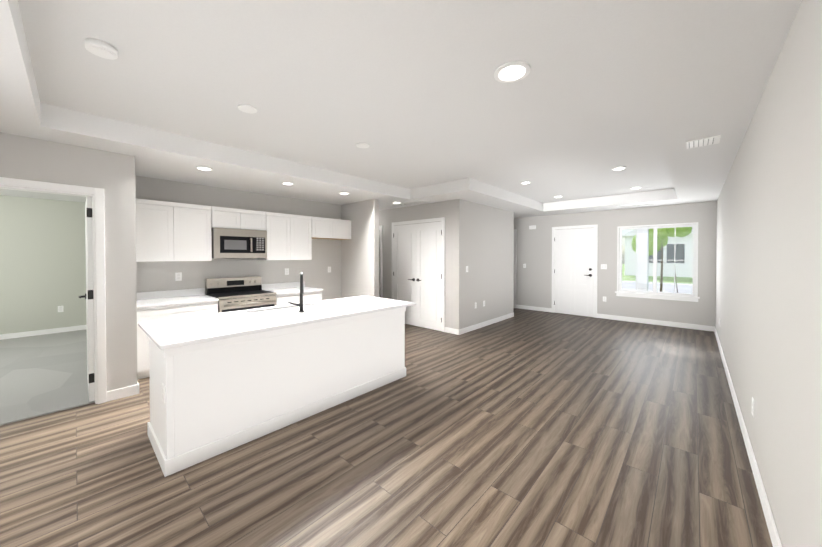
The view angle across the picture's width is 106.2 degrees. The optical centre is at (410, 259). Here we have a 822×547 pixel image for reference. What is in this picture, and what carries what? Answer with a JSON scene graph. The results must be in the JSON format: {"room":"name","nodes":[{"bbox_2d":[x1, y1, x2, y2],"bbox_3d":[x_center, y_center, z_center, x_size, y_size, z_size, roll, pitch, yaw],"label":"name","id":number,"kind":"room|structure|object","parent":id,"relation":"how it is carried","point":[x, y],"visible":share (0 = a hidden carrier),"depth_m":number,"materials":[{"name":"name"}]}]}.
{"room":"kitchen","nodes":[
{"label":"kitchen","id":0,"kind":"room"},
{"bbox_2d":[0,195,85,334],"bbox_3d":[-7.649,0.125,4.601,0.120,2.520,4.150,1,1,42],"label":"wall","id":1,"kind":"structure","parent":0,"point":[42,262],"depth_m":5.57,"materials":[{"name":"green paint"}]},
{"bbox_2d":[0,325,86,339],"bbox_3d":[-7.574,1.335,4.601,0.013,0.100,3.990,1,1,42],"label":"baseboard","id":2,"kind":"structure","parent":1,"relation":"attached to","point":[38,332],"depth_m":5.57,"materials":[{"name":"white wood"}]},
{"bbox_2d":[58,306,63,311],"bbox_3d":[-6.524,0.921,5.743,0.007,0.115,0.072,1,1,42],"label":"outlet","id":3,"kind":"object","parent":1,"relation":"attached to","point":[60,308],"visible":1,"depth_m":5.74,"materials":[{"name":"white plastic"}]},
{"bbox_2d":[0,329,94,425],"bbox_3d":[-6.026,1.422,3.143,4.465,0.062,4.130,1,1,42],"label":"floor","id":4,"kind":"structure","parent":0,"point":[44,374],"depth_m":3.68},
{"bbox_2d":[0,132,119,390],"bbox_3d":[-3.462,0.149,2.629,0.120,2.520,1.400,1,1,42],"label":"wall","id":5,"kind":"structure","parent":0,"point":[27,158],"depth_m":2.95,"materials":[{"name":"beige paint"}]},
{"bbox_2d":[0,177,106,403],"bbox_3d":[-3.366,0.360,2.720,0.142,2.095,0.950,1,1,42],"label":"door frame","id":6,"kind":"structure","parent":5,"relation":"attached to","point":[99,293],"depth_m":2.99,"materials":[{"name":"white wood"}]},
{"bbox_2d":[78,197,94,401],"bbox_3d":[-3.446,0.387,3.266,0.806,2.012,0.100,1,1,42],"label":"bedroom door","id":7,"kind":"structure","parent":5,"relation":"in","point":[88,296],"depth_m":3.02,"materials":[{"name":"white wood"}]},
{"bbox_2d":[107,381,138,401],"bbox_3d":[-3.698,1.354,3.042,1.033,0.100,1.428,1,1,42],"label":"baseboard","id":8,"kind":"structure","parent":5,"relation":"attached to","point":[115,394],"depth_m":3.12,"materials":[{"name":"white wood"}]},
{"bbox_2d":[117,153,136,387],"bbox_3d":[-4.573,0.124,4.688,4.540,2.520,0.135,1,1,42],"label":"wall","id":9,"kind":"structure","parent":0,"point":[127,268],"depth_m":3.15,"materials":[{"name":"beige paint"}]},
{"bbox_2d":[135,175,340,299],"bbox_3d":[-2.557,0.118,5.126,0.120,2.520,3.235,1,1,42],"label":"wall","id":10,"kind":"structure","parent":0,"point":[160,275],"depth_m":4.87,"materials":[{"name":"beige paint"}]},
{"bbox_2d":[135,198,182,261],"bbox_3d":[-3.308,-0.357,3.950,0.348,0.760,0.484,1,1,42],"label":"upper cabinet","id":11,"kind":"object","parent":10,"relation":"attached to","point":[169,231],"depth_m":3.85,"materials":[{"name":"white wood"}]},
{"bbox_2d":[175,272,181,280],"bbox_3d":[-3.234,0.238,4.293,0.007,0.115,0.072,1,1,42],"label":"electrical outlet","id":12,"kind":"object","parent":10,"relation":"attached to","point":[178,276],"visible":1,"depth_m":4.29,"materials":[{"name":"white plastic"}]},
{"bbox_2d":[179,203,214,260],"bbox_3d":[-3.058,-0.361,4.223,0.348,0.760,0.484,1,1,42],"label":"upper cabinet","id":13,"kind":"object","parent":10,"relation":"attached to","point":[196,222],"depth_m":4.15,"materials":[{"name":"white wood"}]},
{"bbox_2d":[137,282,304,297],"bbox_3d":[-2.777,0.463,4.783,0.020,0.100,2.420,1,1,42],"label":"backsplash","id":14,"kind":"structure","parent":10,"relation":"attached to","point":[273,286],"depth_m":4.32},
{"bbox_2d":[215,207,246,228],"bbox_3d":[-2.748,-0.597,4.558,0.348,0.295,0.422,1,1,42],"label":"upper cabinet","id":15,"kind":"object","parent":10,"relation":"attached to","point":[232,218],"depth_m":4.46,"materials":[{"name":"white wood"}]},
{"bbox_2d":[211,228,266,258],"bbox_3d":[-2.607,-0.231,4.641,0.449,0.432,0.722,1,1,42],"label":"microwave","id":16,"kind":"object","parent":15,"relation":"attached to","point":[228,243],"visible":1,"depth_m":4.49,"materials":[{"name":"metal"}]},
{"bbox_2d":[247,210,266,229],"bbox_3d":[-2.540,-0.600,4.785,0.348,0.295,0.422,1,1,42],"label":"upper cabinet","id":17,"kind":"object","parent":10,"relation":"attached to","point":[256,220],"depth_m":4.72,"materials":[{"name":"white wood"}]},
{"bbox_2d":[257,212,294,259],"bbox_3d":[-2.243,-0.371,5.112,0.348,0.760,0.447,1,1,42],"label":"upper cabinet","id":18,"kind":"object","parent":10,"relation":"attached to","point":[280,230],"depth_m":5.00,"materials":[{"name":"white wood"}]},
{"bbox_2d":[295,215,311,259],"bbox_3d":[-2.018,-0.374,5.357,0.348,0.760,0.447,1,1,42],"label":"upper cabinet","id":19,"kind":"object","parent":10,"relation":"attached to","point":[303,244],"depth_m":5.29,"materials":[{"name":"white wood"}]},
{"bbox_2d":[311,216,350,239],"bbox_3d":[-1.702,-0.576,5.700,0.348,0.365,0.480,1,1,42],"label":"upper cabinet","id":20,"kind":"object","parent":10,"relation":"attached to","point":[320,227],"depth_m":5.56,"materials":[{"name":"white wood"}]},
{"bbox_2d":[327,219,350,239],"bbox_3d":[-1.454,-0.579,5.970,0.348,0.365,0.480,1,1,42],"label":"upper cabinet","id":21,"kind":"object","parent":10,"relation":"attached to","point":[342,227],"depth_m":5.89,"materials":[{"name":"white wood"}]},
{"bbox_2d":[341,199,378,297],"bbox_3d":[-1.519,0.102,6.450,2.420,2.520,0.120,1,1,42],"label":"wall","id":22,"kind":"structure","parent":0,"point":[360,262],"depth_m":5.83,"materials":[{"name":"beige paint"}]},
{"bbox_2d":[379,230,379,297],"bbox_3d":[-0.853,0.078,8.450,0.100,2.520,1.630,1,1,42],"label":"wall","id":23,"kind":"structure","parent":0,"point":[379,263],"depth_m":8.36,"materials":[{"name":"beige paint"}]},
{"bbox_2d":[0,308,772,546],"bbox_3d":[0.058,1.412,4.857,7.320,0.060,9.420,1,1,42],"label":"floor","id":24,"kind":"structure","parent":0,"point":[526,428],"depth_m":2.14,"materials":[{"name":"brown wood"}]},
{"bbox_2d":[137,302,217,379],"bbox_3d":[-3.084,0.971,4.011,0.618,0.842,0.851,1,1,42],"label":"base cabinet","id":25,"kind":"object","parent":24,"relation":"on","point":[149,313],"depth_m":3.64,"materials":[{"name":"white wood"}]},
{"bbox_2d":[137,294,218,309],"bbox_3d":[-3.079,0.536,4.000,0.633,0.027,0.857,1,1,42],"label":"countertop","id":26,"kind":"structure","parent":25,"relation":"on","point":[141,302],"depth_m":3.93,"materials":[{"name":"white stone"}]},
{"bbox_2d":[205,276,275,312],"bbox_3d":[-2.508,0.833,4.585,0.689,1.105,0.768,1,1,42],"label":"range","id":27,"kind":"object","parent":24,"relation":"on","point":[236,293],"visible":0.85,"depth_m":4.54,"materials":[{"name":"metal"}]},
{"bbox_2d":[141,308,405,476],"bbox_3d":[-1.169,0.982,3.155,0.924,0.842,2.288,1,1,42],"label":"kitchen island","id":28,"kind":"object","parent":24,"relation":"on","point":[222,382],"depth_m":2.45,"materials":[{"name":"white wood"}]},
{"bbox_2d":[138,296,413,351],"bbox_3d":[-1.134,0.546,3.195,1.015,0.027,2.445,1,1,42],"label":"island countertop","id":29,"kind":"structure","parent":28,"relation":"on","point":[178,332],"depth_m":2.68,"materials":[{"name":"white stone"}]},
{"bbox_2d":[258,304,321,315],"bbox_3d":[-1.315,0.653,3.320,0.455,0.215,0.775,1,1,42],"label":"sink","id":30,"kind":"object","parent":29,"relation":"in","point":[265,311],"depth_m":3.37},
{"bbox_2d":[286,272,309,311],"bbox_3d":[-1.169,0.333,3.169,0.190,0.398,0.222,1,1,42],"label":"faucet","id":31,"kind":"object","parent":29,"relation":"on","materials":[{"name":"black metal"}]},
{"bbox_2d":[276,290,322,305],"bbox_3d":[-2.007,0.957,5.187,0.618,0.842,0.787,1,1,42],"label":"base cabinet","id":32,"kind":"object","parent":24,"relation":"on","point":[316,295],"depth_m":4.93,"materials":[{"name":"white wood"}]},
{"bbox_2d":[266,286,314,293],"bbox_3d":[-2.001,0.521,5.176,0.633,0.027,0.793,1,1,42],"label":"countertop","id":33,"kind":"structure","parent":32,"relation":"on","point":[290,289],"depth_m":5.07,"materials":[{"name":"white stone"}]},
{"bbox_2d":[0,0,801,217],"bbox_3d":[-1.578,-1.239,4.460,9.240,0.310,12.170,1,1,42],"label":"ceiling","id":34,"kind":"structure","parent":0,"point":[419,99],"depth_m":2.25,"materials":[{"name":"white paint"}]},
{"bbox_2d":[85,38,117,59],"bbox_3d":[-1.798,-1.221,1.793,0.136,0.040,0.136,1,1,42],"label":"smoke detector","id":35,"kind":"object","parent":34,"relation":"attached to","point":[100,48],"visible":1,"depth_m":1.77,"materials":[{"name":"white plastic"}]},
{"bbox_2d":[195,166,212,170],"bbox_3d":[-2.423,-1.066,3.615,0.170,0.014,0.170,1,1,42],"label":"recessed light","id":36,"kind":"object","parent":34,"relation":"in","point":[204,168],"visible":1,"depth_m":3.59,"materials":[{"name":"white plastic"}]},
{"bbox_2d":[238,104,256,113],"bbox_3d":[-1.350,-1.243,2.548,0.140,0.014,0.140,1,1,42],"label":"recessed light","id":37,"kind":"object","parent":34,"relation":"in","point":[245,108],"visible":1,"depth_m":2.53,"materials":[{"name":"white plastic"}]},
{"bbox_2d":[281,182,293,184],"bbox_3d":[-1.740,-1.075,4.359,0.170,0.014,0.170,1,1,42],"label":"recessed light","id":38,"kind":"object","parent":34,"relation":"in","point":[288,183],"visible":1,"depth_m":4.33,"materials":[{"name":"white plastic"}]},
{"bbox_2d":[356,143,368,147],"bbox_3d":[-0.530,-1.254,3.398,0.140,0.014,0.140,1,1,42],"label":"recessed light","id":39,"kind":"object","parent":34,"relation":"in","point":[362,145],"visible":0.98,"depth_m":3.37,"materials":[{"name":"white plastic"}]},
{"bbox_2d":[391,200,431,206],"bbox_3d":[0.007,-1.098,6.081,0.850,0.009,0.300,1,1,42],"label":"ceiling vent","id":40,"kind":"object","parent":34,"relation":"in","point":[412,203],"visible":1,"depth_m":6.03,"materials":[{"name":"white plastic"}]},
{"bbox_2d":[494,61,530,82],"bbox_3d":[0.668,-1.237,2.042,0.230,0.014,0.230,1,1,42],"label":"recessed light","id":41,"kind":"object","parent":34,"relation":"in","point":[511,71],"visible":0.92,"depth_m":2.02,"materials":[{"name":"white plastic"}]},
{"bbox_2d":[612,166,625,170],"bbox_3d":[2.892,-1.264,4.290,0.170,0.014,0.170,1,1,42],"label":"recessed light","id":42,"kind":"object","parent":34,"relation":"in","point":[619,168],"visible":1,"depth_m":4.26,"materials":[{"name":"white plastic"}]},
{"bbox_2d":[617,203,653,206],"bbox_3d":[4.560,-1.101,6.276,0.600,0.009,0.100,1,1,42],"label":"ceiling vent","id":43,"kind":"object","parent":34,"relation":"in","point":[635,205],"visible":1,"depth_m":6.26,"materials":[{"name":"white plastic"}]},
{"bbox_2d":[686,135,720,148],"bbox_3d":[2.639,-1.058,2.788,0.220,0.009,0.240,1,1,42],"label":"ceiling vent","id":44,"kind":"object","parent":34,"relation":"in","point":[712,140],"visible":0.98,"depth_m":2.78,"materials":[{"name":"white plastic"}]},
{"bbox_2d":[379,199,462,328],"bbox_3d":[-0.393,0.098,6.843,3.550,2.520,0.120,1,1,42],"label":"wall","id":45,"kind":"structure","parent":0,"point":[451,211],"depth_m":5.78,"materials":[{"name":"beige paint"}]},
{"bbox_2d":[379,225,381,297],"bbox_3d":[-0.958,0.289,7.347,0.930,2.125,0.142,1,1,42],"label":"door frame","id":46,"kind":"structure","parent":45,"relation":"attached to","point":[380,228],"depth_m":7.00,"materials":[{"name":"white wood"}]},
{"bbox_2d":[393,224,415,325],"bbox_3d":[-0.153,0.313,6.488,0.650,2.082,0.078,1,1,42],"label":"closet door","id":47,"kind":"structure","parent":45,"relation":"in","point":[404,272],"depth_m":6.47,"materials":[{"name":"white wood"}]},
{"bbox_2d":[392,217,444,331],"bbox_3d":[0.108,0.282,6.289,1.430,2.165,0.022,1,1,42],"label":"door frame","id":48,"kind":"structure","parent":45,"relation":"attached to","point":[442,219],"depth_m":5.83,"materials":[{"name":"white wood"}]},
{"bbox_2d":[416,221,441,330],"bbox_3d":[0.329,0.318,6.046,0.650,2.082,0.078,1,1,42],"label":"closet door","id":49,"kind":"structure","parent":45,"relation":"in","point":[429,275],"depth_m":6.05,"materials":[{"name":"white wood"}]},
{"bbox_2d":[445,327,457,334],"bbox_3d":[0.750,1.321,5.719,0.305,0.100,0.012,1,1,42],"label":"baseboard","id":50,"kind":"structure","parent":45,"relation":"attached to","point":[449,330],"depth_m":5.71,"materials":[{"name":"white wood"}]},
{"bbox_2d":[463,200,513,327],"bbox_3d":[1.648,0.101,6.532,0.120,2.520,2.180,1,1,42],"label":"wall","id":51,"kind":"structure","parent":0,"point":[488,250],"depth_m":6.35,"materials":[{"name":"beige paint"}]},
{"bbox_2d":[458,312,513,334],"bbox_3d":[1.652,1.312,6.453,0.013,0.100,2.313,1,1,42],"label":"baseboard","id":52,"kind":"structure","parent":51,"relation":"attached to","point":[472,327],"depth_m":6.24,"materials":[{"name":"white wood"}]},
{"bbox_2d":[514,201,716,325],"bbox_3d":[4.004,0.089,7.533,5.140,2.520,0.120,1,1,42],"label":"wall","id":53,"kind":"structure","parent":0,"point":[534,276],"depth_m":6.92,"materials":[{"name":"beige paint"}]},
{"bbox_2d":[514,229,516,307],"bbox_3d":[2.547,0.252,8.773,0.930,2.165,0.022,1,1,42],"label":"door frame","id":54,"kind":"structure","parent":53,"relation":"attached to","point":[515,249],"depth_m":8.47,"materials":[{"name":"white wood"}]},
{"bbox_2d":[554,228,593,316],"bbox_3d":[3.949,0.301,7.491,0.874,2.082,0.017,1,1,42],"label":"front door","id":55,"kind":"structure","parent":53,"relation":"in","point":[573,284],"depth_m":7.47,"materials":[{"name":"white wood"}]},
{"bbox_2d":[552,224,597,317],"bbox_3d":[3.948,0.267,7.490,1.010,2.165,0.022,1,1,42],"label":"door frame","id":56,"kind":"structure","parent":53,"relation":"attached to","point":[595,227],"depth_m":7.19,"materials":[{"name":"white wood"}]},
{"bbox_2d":[601,264,606,268],"bbox_3d":[4.417,0.165,7.068,0.120,0.115,0.008,1,1,42],"label":"light switch","id":57,"kind":"object","parent":53,"relation":"attached to","point":[603,266],"visible":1,"depth_m":7.06,"materials":[{"name":"white plastic"}]},
{"bbox_2d":[516,305,713,331],"bbox_3d":[3.958,1.300,7.499,4.900,0.100,0.012,1,1,42],"label":"baseboard","id":58,"kind":"structure","parent":53,"relation":"attached to","point":[665,323],"depth_m":6.57,"materials":[{"name":"white wood"}]},
{"bbox_2d":[615,222,699,301],"bbox_3d":[5.115,0.047,6.467,1.380,1.550,0.150,1,1,42],"label":"window","id":59,"kind":"structure","parent":53,"relation":"in","point":[654,260],"depth_m":6.46,"materials":[{"name":"white plastic"}]},
{"bbox_2d":[715,0,821,546],"bbox_3d":[2.712,0.151,2.410,0.120,2.520,9.420,1,1,42],"label":"wall","id":60,"kind":"structure","parent":0,"point":[768,312],"depth_m":1.46,"materials":[{"name":"beige paint"}]},
{"bbox_2d":[714,326,781,546],"bbox_3d":[2.663,1.361,2.470,0.012,0.100,9.180,1,1,42],"label":"baseboard","id":61,"kind":"structure","parent":60,"relation":"attached to","point":[772,529],"depth_m":1.99,"materials":[{"name":"white wood"}]},
{"bbox_2d":[752,397,753,416],"bbox_3d":[2.354,1.015,2.125,0.007,0.115,0.072,1,1,42],"label":"outlet","id":62,"kind":"object","parent":60,"relation":"attached to","point":[753,406],"visible":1,"depth_m":2.11,"materials":[{"name":"white plastic"}]},
{"label":"outside","id":63,"kind":"structure","parent":0,"visible":0},
{"bbox_2d":[622,264,692,283],"bbox_3d":[26.351,1.300,28.902,80.000,0.180,61.540,1,1,42],"label":"lawn","id":64,"kind":"structure","parent":63,"point":[670,280],"depth_m":20.27,"materials":[{"name":"green plant"}]},
{"bbox_2d":[622,227,692,277],"bbox_3d":[26.891,-1.753,20.868,20.400,6.120,13.400,1,1,42],"label":"neighbouring house","id":65,"kind":"structure","parent":64,"relation":"on","point":[687,268],"depth_m":22.87,"materials":[{"name":"white"}]},
{"bbox_2d":[622,281,692,293],"bbox_3d":[13.021,1.376,14.355,80.000,0.020,7.000,1,1,42],"label":"street","id":66,"kind":"structure","parent":64,"relation":"on","point":[669,288],"depth_m":14.97,"materials":[{"name":"concrete"}]},
{"bbox_2d":[631,227,691,292],"bbox_3d":[8.190,-0.250,10.113,1.659,3.378,1.445,1,1,42],"label":"sapling","id":67,"kind":"object","parent":64,"relation":"on","point":[662,233],"depth_m":9.80,"materials":[{"name":"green plant"}]},
{"bbox_3d":[6.027,1.423,7.242,5.700,0.100,2.140,1,1,42],"label":"porch","id":68,"kind":"object","parent":64,"relation":"on","visible":0},
{"bbox_2d":[636,229,648,290],"bbox_3d":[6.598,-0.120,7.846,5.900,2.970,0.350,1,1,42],"label":"porch post","id":69,"kind":"object","parent":68,"relation":"on","point":[642,233],"depth_m":8.13,"materials":[{"name":"white wood"}]}
]}

